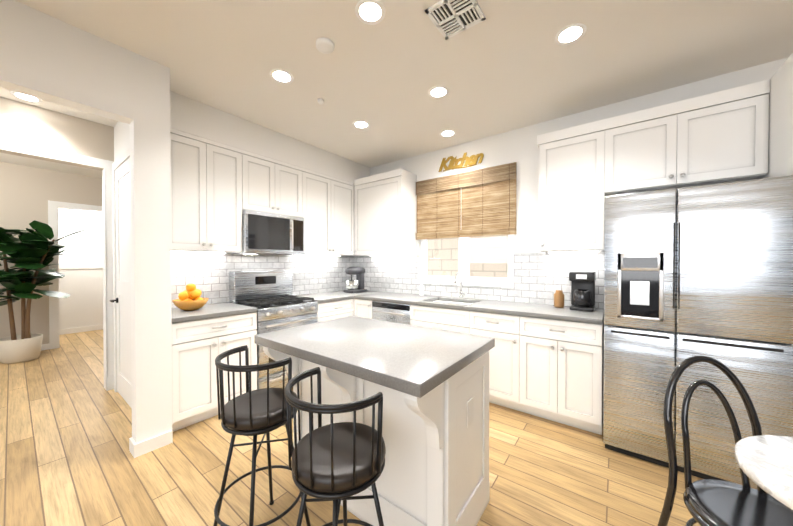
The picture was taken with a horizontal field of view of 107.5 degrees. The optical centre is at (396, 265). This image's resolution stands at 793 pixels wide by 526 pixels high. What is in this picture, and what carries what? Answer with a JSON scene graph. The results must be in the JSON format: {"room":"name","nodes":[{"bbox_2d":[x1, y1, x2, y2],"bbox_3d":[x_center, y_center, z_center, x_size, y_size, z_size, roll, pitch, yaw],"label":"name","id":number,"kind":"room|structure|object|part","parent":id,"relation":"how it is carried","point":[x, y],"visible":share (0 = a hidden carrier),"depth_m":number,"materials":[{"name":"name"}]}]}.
{"room":"kitchen","nodes":[
{"label":"kitchen","id":0,"kind":"room"},
{"bbox_2d":[0,162,101,343],"bbox_3d":[-6.180,-0.083,3.584,0.120,2.790,8.335,0,1,37],"label":"wall","id":1,"kind":"structure","parent":0,"point":[27,193],"depth_m":4.40,"materials":[{"name":"beige paint"}]},
{"bbox_2d":[48,200,101,348],"bbox_3d":[-5.122,0.145,4.971,0.140,2.310,1.060,0,1,37],"label":"trim","id":2,"kind":"structure","parent":1,"relation":"attached to","point":[53,206],"depth_m":4.56,"materials":[{"name":"white wood"}]},
{"bbox_2d":[0,97,113,170],"bbox_3d":[-4.629,-0.061,1.075,0.120,2.790,6.200,0,1,37],"label":"wall","id":3,"kind":"structure","parent":0,"point":[21,122],"depth_m":2.77,"materials":[{"name":"beige paint"}]},
{"bbox_2d":[0,139,113,390],"bbox_3d":[-4.770,0.126,0.869,0.146,2.420,5.698,0,1,37],"label":"door frame","id":4,"kind":"structure","parent":3,"relation":"attached to","point":[107,233],"depth_m":3.06,"materials":[{"name":"white wood"}]},
{"bbox_2d":[58,208,102,328],"bbox_3d":[-6.074,-0.103,5.800,0.120,2.790,4.000,0,1,37],"label":"wall","id":5,"kind":"structure","parent":0,"point":[81,305],"depth_m":5.65,"materials":[{"name":"white paint"}]},
{"bbox_2d":[58,210,102,268],"bbox_3d":[-6.055,-0.487,5.763,0.081,1.100,0.970,0,1,37],"label":"window shutters","id":6,"kind":"object","parent":5,"relation":"attached to","point":[90,263],"visible":0.56,"depth_m":5.65,"materials":[{"name":"white wood"}]},
{"bbox_2d":[59,324,102,334],"bbox_3d":[-6.020,1.243,5.771,0.015,0.100,4.000,0,1,37],"label":"baseboard","id":7,"kind":"structure","parent":5,"relation":"attached to","point":[79,329],"depth_m":5.63,"materials":[{"name":"white wood"}]},
{"bbox_2d":[0,0,171,442],"bbox_3d":[-3.463,-0.051,-0.087,0.120,2.790,5.750,0,1,37],"label":"wall","id":8,"kind":"structure","parent":0,"point":[46,57],"depth_m":2.03,"materials":[{"name":"white paint"}]},
{"bbox_2d":[41,343,172,457],"bbox_3d":[-5.158,1.288,1.203,4.395,0.090,5.748,0,1,37],"label":"baseboard","id":9,"kind":"structure","parent":8,"relation":"attached to","point":[149,445],"depth_m":2.08,"materials":[{"name":"white wood"}]},
{"bbox_2d":[114,121,129,161],"bbox_3d":[-2.216,-0.077,2.918,1.510,2.790,0.650,0,1,37],"label":"wall","id":10,"kind":"structure","parent":0,"point":[121,138],"depth_m":2.92,"materials":[{"name":"white paint"}]},
{"bbox_2d":[110,147,131,407],"bbox_3d":[-2.599,0.132,2.753,0.950,2.375,0.073,0,1,37],"label":"pantry door","id":11,"kind":"structure","parent":10,"relation":"in","point":[121,300],"depth_m":2.88,"materials":[{"name":"white wood"}]},
{"bbox_2d":[170,91,369,307],"bbox_3d":[-1.365,-0.083,3.551,0.465,2.790,2.585,0,1,37],"label":"wall","id":12,"kind":"structure","parent":0,"point":[194,117],"depth_m":3.01,"materials":[{"name":"white paint"}]},
{"bbox_2d":[170,128,249,254],"bbox_3d":[-1.858,-0.644,2.787,0.347,1.025,0.694,0,1,37],"label":"upper cabinet","id":13,"kind":"object","parent":12,"relation":"attached to","point":[210,180],"depth_m":2.67,"materials":[{"name":"white wood"}]},
{"bbox_2d":[250,152,305,218],"bbox_3d":[-1.472,-0.863,3.296,0.347,0.596,0.698,0,1,37],"label":"upper cabinet","id":14,"kind":"object","parent":12,"relation":"attached to","point":[276,187],"depth_m":3.21,"materials":[{"name":"white wood"}]},
{"bbox_3d":[-1.406,-1.144,3.381,0.349,0.035,2.271,0,1,37],"label":"crown","id":15,"kind":"part","parent":14,"relation":"part of","materials":[{"name":"white wood"}]},
{"bbox_2d":[228,209,304,254],"bbox_3d":[-1.430,-0.340,3.269,0.429,0.440,0.688,0,1,37],"label":"microwave","id":16,"kind":"object","parent":14,"relation":"attached to","point":[264,233],"visible":0.94,"depth_m":3.11,"materials":[{"name":"silver metal"}]},
{"bbox_3d":[-1.180,-0.343,3.281,0.044,0.315,0.018,0,1,37],"label":"handle","id":17,"kind":"part","parent":16,"relation":"part of","materials":[{"name":"silver metal"}]},
{"bbox_2d":[304,169,325,254],"bbox_3d":[-1.131,-0.653,3.750,0.347,1.025,0.550,0,1,37],"label":"upper cabinet","id":18,"kind":"object","parent":12,"relation":"attached to","point":[315,221],"depth_m":3.63,"materials":[{"name":"white wood"}]},
{"bbox_2d":[326,175,353,254],"bbox_3d":[-0.860,-0.655,4.059,0.407,1.025,0.496,0,1,37],"label":"upper cabinet","id":19,"kind":"object","parent":12,"relation":"attached to","point":[339,193],"depth_m":3.95,"materials":[{"name":"white wood"}]},
{"bbox_2d":[0,329,702,525],"bbox_3d":[-3.049,1.361,1.421,14.500,0.060,8.635,0,1,37],"label":"floor","id":20,"kind":"structure","parent":0,"point":[67,458],"depth_m":1.88,"materials":[{"name":"brown wood"}]},
{"bbox_2d":[0,334,42,363],"bbox_3d":[-5.172,1.148,4.002,0.400,0.320,0.400,0,1,37],"label":"plant pot","id":21,"kind":"object","parent":20,"relation":"on","point":[19,348],"depth_m":3.91,"materials":[{"name":"white ceramic"}]},
{"bbox_2d":[0,220,87,363],"bbox_3d":[-5.107,0.344,4.003,0.860,1.928,1.197,0,1,37],"label":"fiddle-leaf fig plant","id":22,"kind":"object","parent":20,"relation":"on","point":[36,250],"visible":1,"depth_m":3.96,"materials":[{"name":"green plant"}]},
{"bbox_2d":[172,311,256,431],"bbox_3d":[-1.775,0.879,2.678,0.627,0.880,0.677,0,1,37],"label":"base cabinet","id":23,"kind":"object","parent":20,"relation":"on","point":[196,343],"depth_m":2.42,"materials":[{"name":"white wood"}]},
{"bbox_2d":[171,303,256,322],"bbox_3d":[-1.771,0.419,2.671,0.637,0.040,0.677,0,1,37],"label":"countertop","id":24,"kind":"structure","parent":23,"relation":"on","point":[209,308],"depth_m":2.58,"materials":[{"name":"grey stone"}]},
{"bbox_2d":[172,283,208,310],"bbox_3d":[-1.844,0.279,2.609,0.270,0.240,0.270,0,1,37],"label":"fruit bowl","id":25,"kind":"object","parent":24,"relation":"on","point":[190,298],"visible":1,"depth_m":2.56,"materials":[{"name":"orange food"}]},
{"bbox_2d":[213,345,310,525],"bbox_3d":[-0.650,0.875,1.400,0.390,0.916,0.390,0,1,33],"label":"bar stool","id":26,"kind":"object","parent":20,"relation":"on","point":[253,413],"visible":0.83,"depth_m":1.30,"materials":[{"name":"black metal"}]},
{"bbox_3d":[-0.650,0.681,1.398,0.336,0.060,0.336,0,1,33],"label":"seat","id":27,"kind":"part","parent":26,"relation":"part of","materials":[{"name":"black leather"}]},
{"bbox_2d":[229,270,317,389],"bbox_3d":[-1.323,0.675,3.197,0.697,1.220,0.686,0,1,37],"label":"gas range","id":28,"kind":"object","parent":20,"relation":"on","point":[273,300],"visible":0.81,"depth_m":3.09,"materials":[{"name":"silver metal"}]},
{"bbox_3d":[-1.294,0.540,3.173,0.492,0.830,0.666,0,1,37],"label":"cooktop glass","id":29,"kind":"part","parent":28,"relation":"part of","materials":[{"name":"black"}]},
{"bbox_2d":[309,299,353,322],"bbox_3d":[-0.955,0.870,3.732,0.665,0.880,0.596,0,1,37],"label":"base cabinet","id":30,"kind":"object","parent":20,"relation":"on","point":[332,309],"depth_m":3.52,"materials":[{"name":"white wood"}]},
{"bbox_2d":[293,291,373,302],"bbox_3d":[-0.784,0.408,3.978,0.637,0.040,1.203,0,1,37],"label":"countertop","id":31,"kind":"structure","parent":30,"relation":"on","point":[319,296],"depth_m":3.77,"materials":[{"name":"grey stone"}]},
{"bbox_2d":[343,266,366,292],"bbox_3d":[-0.600,0.199,4.207,0.208,0.372,0.329,0,1,37],"label":"stand mixer","id":32,"kind":"object","parent":31,"relation":"on","point":[355,286],"visible":1,"depth_m":4.14,"materials":[{"name":"grey metal"}]},
{"bbox_2d":[345,280,358,289],"bbox_3d":[-0.636,0.282,4.160,0.208,0.135,0.208,0,1,37],"label":"bowl","id":33,"kind":"object","parent":32,"relation":"on","point":[350,284],"depth_m":4.09,"materials":[{"name":"silver metal"}]},
{"bbox_2d":[284,367,385,525],"bbox_3d":[-0.207,0.878,1.065,0.390,0.916,0.390,0,1,41],"label":"bar stool","id":34,"kind":"object","parent":20,"relation":"on","point":[336,463],"visible":1,"depth_m":0.97,"materials":[{"name":"black metal"}]},
{"bbox_3d":[-0.207,0.684,1.063,0.336,0.060,0.336,0,1,41],"label":"seat","id":35,"kind":"part","parent":34,"relation":"part of","materials":[{"name":"black leather"}]},
{"bbox_2d":[254,316,494,525],"bbox_3d":[-0.140,0.869,1.676,1.150,0.920,0.784,0,1,37],"label":"kitchen island","id":36,"kind":"object","parent":20,"relation":"on","point":[431,385],"visible":0.79,"depth_m":1.40,"materials":[{"name":"wood"}]},
{"bbox_2d":[254,316,494,397],"bbox_3d":[-0.140,0.434,1.673,1.150,0.050,0.784,0,1,37],"label":"island countertop","id":37,"kind":"structure","parent":36,"relation":"on","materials":[{"name":"stone"}]},
{"bbox_2d":[467,397,472,426],"bbox_3d":[0.363,0.721,1.430,0.003,0.120,0.070,0,1,37],"label":"outlet","id":38,"kind":"object","parent":36,"relation":"attached to","point":[470,399],"depth_m":1.43,"materials":[{"name":"white plastic"}]},
{"bbox_2d":[354,299,401,318],"bbox_3d":[-0.259,0.868,3.921,0.337,0.880,0.668,0,1,37],"label":"base cabinet","id":39,"kind":"object","parent":20,"relation":"on","point":[362,307],"depth_m":3.68,"materials":[{"name":"white wood"}]},
{"bbox_2d":[372,301,410,324],"bbox_3d":[0.082,0.874,3.622,0.560,0.876,0.620,0,1,37],"label":"dishwasher","id":40,"kind":"object","parent":20,"relation":"on","point":[392,312],"visible":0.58,"depth_m":3.39,"materials":[{"name":"silver metal"}]},
{"bbox_3d":[-0.090,0.554,3.391,0.440,0.019,0.048,0,1,37],"label":"handle","id":41,"kind":"part","parent":40,"relation":"part of","materials":[{"name":"silver metal"}]},
{"bbox_2d":[410,303,473,334],"bbox_3d":[0.641,0.874,3.267,0.753,0.880,0.627,0,1,37],"label":"base cabinet","id":42,"kind":"object","parent":20,"relation":"on","point":[454,319],"depth_m":2.99,"materials":[{"name":"white wood"}]},
{"bbox_2d":[474,311,525,412],"bbox_3d":[1.080,0.877,2.936,0.573,0.880,0.627,0,1,37],"label":"base cabinet","id":43,"kind":"object","parent":20,"relation":"on","point":[507,360],"depth_m":2.63,"materials":[{"name":"white wood"}]},
{"bbox_2d":[526,315,603,434],"bbox_3d":[1.478,0.880,2.636,0.650,0.880,0.627,0,1,37],"label":"base cabinet","id":44,"kind":"object","parent":20,"relation":"on","point":[546,359],"depth_m":2.34,"materials":[{"name":"white wood"}]},
{"bbox_2d":[354,291,603,322],"bbox_3d":[0.688,0.415,3.222,2.623,0.040,0.637,0,1,37],"label":"countertop","id":45,"kind":"structure","parent":44,"relation":"on","point":[551,312],"depth_m":2.89,"materials":[{"name":"grey stone"}]},
{"bbox_2d":[419,280,423,295],"bbox_3d":[0.322,0.289,3.769,0.066,0.200,0.074,0,1,37],"label":"soap bottle","id":46,"kind":"object","parent":45,"relation":"on","point":[421,289],"visible":1,"depth_m":3.75,"materials":[{"name":"white plastic"}]},
{"bbox_2d":[434,299,461,302],"bbox_3d":[0.621,0.510,3.269,0.580,0.176,0.410,0,1,37],"label":"sink","id":47,"kind":"object","parent":45,"relation":"in","point":[435,300],"depth_m":3.48,"materials":[{"name":"silver metal"}]},
{"bbox_2d":[454,272,469,298],"bbox_3d":[0.752,0.238,3.388,0.112,0.311,0.195,0,1,37],"label":"faucet","id":48,"kind":"object","parent":45,"relation":"on","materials":[{"name":"silver metal"}]},
{"bbox_2d":[554,290,563,307],"bbox_3d":[1.550,0.318,2.773,0.090,0.160,0.089,0,1,37],"label":"jar","id":49,"kind":"object","parent":45,"relation":"on","point":[558,298],"visible":1,"depth_m":2.74,"materials":[{"name":"brown"}]},
{"bbox_2d":[569,271,595,311],"bbox_3d":[1.688,0.229,2.641,0.190,0.340,0.222,0,1,37],"label":"coffee maker","id":50,"kind":"object","parent":45,"relation":"on","point":[582,291],"visible":1,"depth_m":2.58,"materials":[{"name":"black plastic"}]},
{"bbox_3d":[1.622,0.100,2.551,0.080,0.040,0.001,0,1,37],"label":"panel","id":51,"kind":"part","parent":50,"relation":"part of","materials":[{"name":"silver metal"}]},
{"bbox_2d":[603,53,792,489],"bbox_3d":[2.057,0.062,2.111,0.875,2.525,0.754,0,1,37],"label":"refrigerator","id":52,"kind":"object","parent":20,"relation":"on","point":[703,270],"visible":0.92,"depth_m":1.79,"materials":[{"name":"grey metal"}]},
{"bbox_3d":[1.639,0.141,1.961,0.240,0.450,0.007,0,1,37],"label":"dispenser frame","id":53,"kind":"part","parent":52,"relation":"part of","materials":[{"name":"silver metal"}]},
{"bbox_3d":[2.423,0.064,1.887,0.022,2.525,0.672,0,1,37],"label":"enclosure panel","id":54,"kind":"part","parent":52,"relation":"part of","materials":[{"name":"white wood"}]},
{"bbox_2d":[657,356,792,525],"bbox_3d":[1.295,0.864,1.051,0.412,0.946,0.479,0,1,5],"label":"bentwood chair","id":55,"kind":"object","parent":20,"relation":"on","point":[709,502],"visible":0.98,"depth_m":1.18,"materials":[{"name":"black paint"}]},
{"bbox_3d":[1.292,0.904,1.018,0.400,0.030,0.400,0,1,5],"label":"seat","id":56,"kind":"part","parent":55,"relation":"part of","materials":[{"name":"black paint"}]},
{"bbox_2d":[735,435,792,509],"bbox_3d":[1.275,0.962,0.730,0.560,0.750,0.560,0,1,37],"label":"bistro table","id":57,"kind":"object","parent":20,"relation":"on","point":[765,463],"visible":1,"depth_m":0.86,"materials":[{"name":"stone"}]},
{"bbox_2d":[0,0,792,177],"bbox_3d":[-3.049,-1.489,1.395,14.500,0.060,8.635,0,1,37],"label":"ceiling","id":58,"kind":"structure","parent":0,"point":[506,66],"depth_m":2.05,"materials":[{"name":"white paint"}]},
{"bbox_2d":[10,91,42,102],"bbox_3d":[-3.229,-1.466,2.540,0.176,0.006,0.176,0,1,37],"label":"recessed light","id":59,"kind":"object","parent":58,"relation":"in","point":[24,97],"visible":0.77,"depth_m":2.54,"materials":[{"name":"white"}]},
{"bbox_2d":[269,69,293,83],"bbox_3d":[-0.890,-1.464,2.257,0.176,0.006,0.176,0,1,37],"label":"recessed light","id":60,"kind":"object","parent":58,"relation":"in","point":[281,76],"visible":1,"depth_m":2.25,"materials":[{"name":"white plastic"}]},
{"bbox_2d":[318,98,323,104],"bbox_3d":[-0.672,-1.454,2.580,0.056,0.030,0.056,0,1,37],"label":"smoke detector","id":61,"kind":"object","parent":58,"relation":"attached to","point":[321,101],"visible":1,"depth_m":2.56,"materials":[{"name":"white plastic"}]},
{"bbox_2d":[316,37,333,53],"bbox_3d":[-0.472,-1.448,1.925,0.120,0.030,0.120,0,1,37],"label":"smoke detector","id":62,"kind":"object","parent":58,"relation":"attached to","point":[324,45],"visible":1,"depth_m":1.90,"materials":[{"name":"white plastic"}]},
{"bbox_2d":[353,121,369,128],"bbox_3d":[-0.369,-1.470,3.045,0.176,0.006,0.176,0,1,37],"label":"recessed light","id":63,"kind":"object","parent":58,"relation":"in","point":[361,124],"visible":1,"depth_m":3.04,"materials":[{"name":"white"}]},
{"bbox_2d":[355,0,385,24],"bbox_3d":[-0.151,-1.458,1.677,0.176,0.006,0.176,0,1,37],"label":"recessed light","id":64,"kind":"object","parent":58,"relation":"in","point":[370,12],"visible":1,"depth_m":1.67,"materials":[{"name":"white plastic"}]},
{"bbox_2d":[428,86,448,98],"bbox_3d":[0.358,-1.465,2.466,0.176,0.006,0.176,0,1,37],"label":"recessed light","id":65,"kind":"object","parent":58,"relation":"in","point":[437,92],"visible":1,"depth_m":2.47,"materials":[{"name":"white plastic"}]},
{"bbox_2d":[440,130,455,136],"bbox_3d":[0.575,-1.472,3.254,0.176,0.006,0.176,0,1,37],"label":"recessed light","id":66,"kind":"object","parent":58,"relation":"in","point":[448,133],"visible":1,"depth_m":3.25,"materials":[{"name":"white"}]},
{"bbox_2d":[425,0,485,39],"bbox_3d":[0.344,-1.455,1.690,0.260,0.012,0.260,0,1,37],"label":"ceiling vent","id":67,"kind":"object","parent":58,"relation":"in","point":[450,18],"visible":1,"depth_m":1.69,"materials":[{"name":"white metal"}]},
{"bbox_2d":[555,23,586,45],"bbox_3d":[1.102,-1.460,1.844,0.176,0.006,0.176,0,1,37],"label":"recessed light","id":68,"kind":"object","parent":58,"relation":"in","point":[570,34],"visible":1,"depth_m":1.84,"materials":[{"name":"white plastic"}]},
{"bbox_2d":[354,57,787,308],"bbox_3d":[2.229,-0.074,2.532,7.430,2.790,0.120,0,1,37],"label":"wall","id":69,"kind":"structure","parent":0,"point":[519,146],"depth_m":3.08,"materials":[{"name":"white paint"}]},
{"bbox_2d":[354,169,416,254],"bbox_3d":[-0.188,-0.680,4.030,0.860,1.074,0.386,0,1,37],"label":"upper cabinet","id":70,"kind":"object","parent":69,"relation":"attached to","point":[385,204],"depth_m":3.85,"materials":[{"name":"white wood"}]},
{"bbox_2d":[438,153,483,171],"bbox_3d":[0.771,-1.261,3.532,0.587,0.176,0.016,0,1,37],"label":"kitchen sign","id":71,"kind":"object","parent":69,"relation":"attached to","point":[472,160],"visible":1,"depth_m":3.51,"materials":[{"name":"gold metal"}]},
{"bbox_2d":[418,234,513,287],"bbox_3d":[0.812,-0.413,3.565,1.220,1.310,0.115,0,1,37],"label":"kitchen window","id":72,"kind":"structure","parent":69,"relation":"in","point":[464,263],"depth_m":3.56,"materials":[{"name":"white plastic"}]},
{"bbox_3d":[0.833,-0.428,3.593,1.070,1.130,0.005,0,1,37],"label":"glass","id":73,"kind":"part","parent":72,"relation":"part of","materials":[{"name":"clear glass"}]},
{"bbox_2d":[416,162,516,239],"bbox_3d":[0.776,-0.726,3.515,1.280,0.773,0.028,0,1,37],"label":"bamboo shade","id":74,"kind":"object","parent":69,"relation":"attached to","point":[478,202],"visible":0.98,"depth_m":3.45,"materials":[{"name":"brown wood"}]},
{"bbox_2d":[538,117,613,254],"bbox_3d":[1.647,-0.668,2.670,0.549,1.074,0.347,0,1,37],"label":"upper cabinet","id":75,"kind":"object","parent":69,"relation":"attached to","point":[576,168],"depth_m":2.53,"materials":[{"name":"white wood"}]},
{"bbox_2d":[614,79,769,194],"bbox_3d":[2.166,-0.899,2.276,0.863,0.604,0.347,0,1,37],"label":"upper cabinet","id":76,"kind":"object","parent":69,"relation":"attached to","point":[721,136],"depth_m":2.09,"materials":[{"name":"white wood"}]},
{"bbox_3d":[1.003,-1.167,3.148,3.772,0.085,0.352,0,1,37],"label":"crown","id":77,"kind":"part","parent":76,"relation":"part of","materials":[{"name":"white wood"}]},
{"label":"outside","id":78,"kind":"structure","parent":0,"visible":0},
{"bbox_2d":[427,235,507,277],"bbox_3d":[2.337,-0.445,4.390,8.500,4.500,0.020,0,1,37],"label":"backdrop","id":79,"kind":"structure","parent":78,"point":[445,268],"depth_m":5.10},
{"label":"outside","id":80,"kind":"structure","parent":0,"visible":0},
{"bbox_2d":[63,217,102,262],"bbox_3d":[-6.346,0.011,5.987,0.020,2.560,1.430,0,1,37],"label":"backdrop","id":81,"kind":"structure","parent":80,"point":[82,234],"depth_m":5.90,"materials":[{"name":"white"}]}
]}

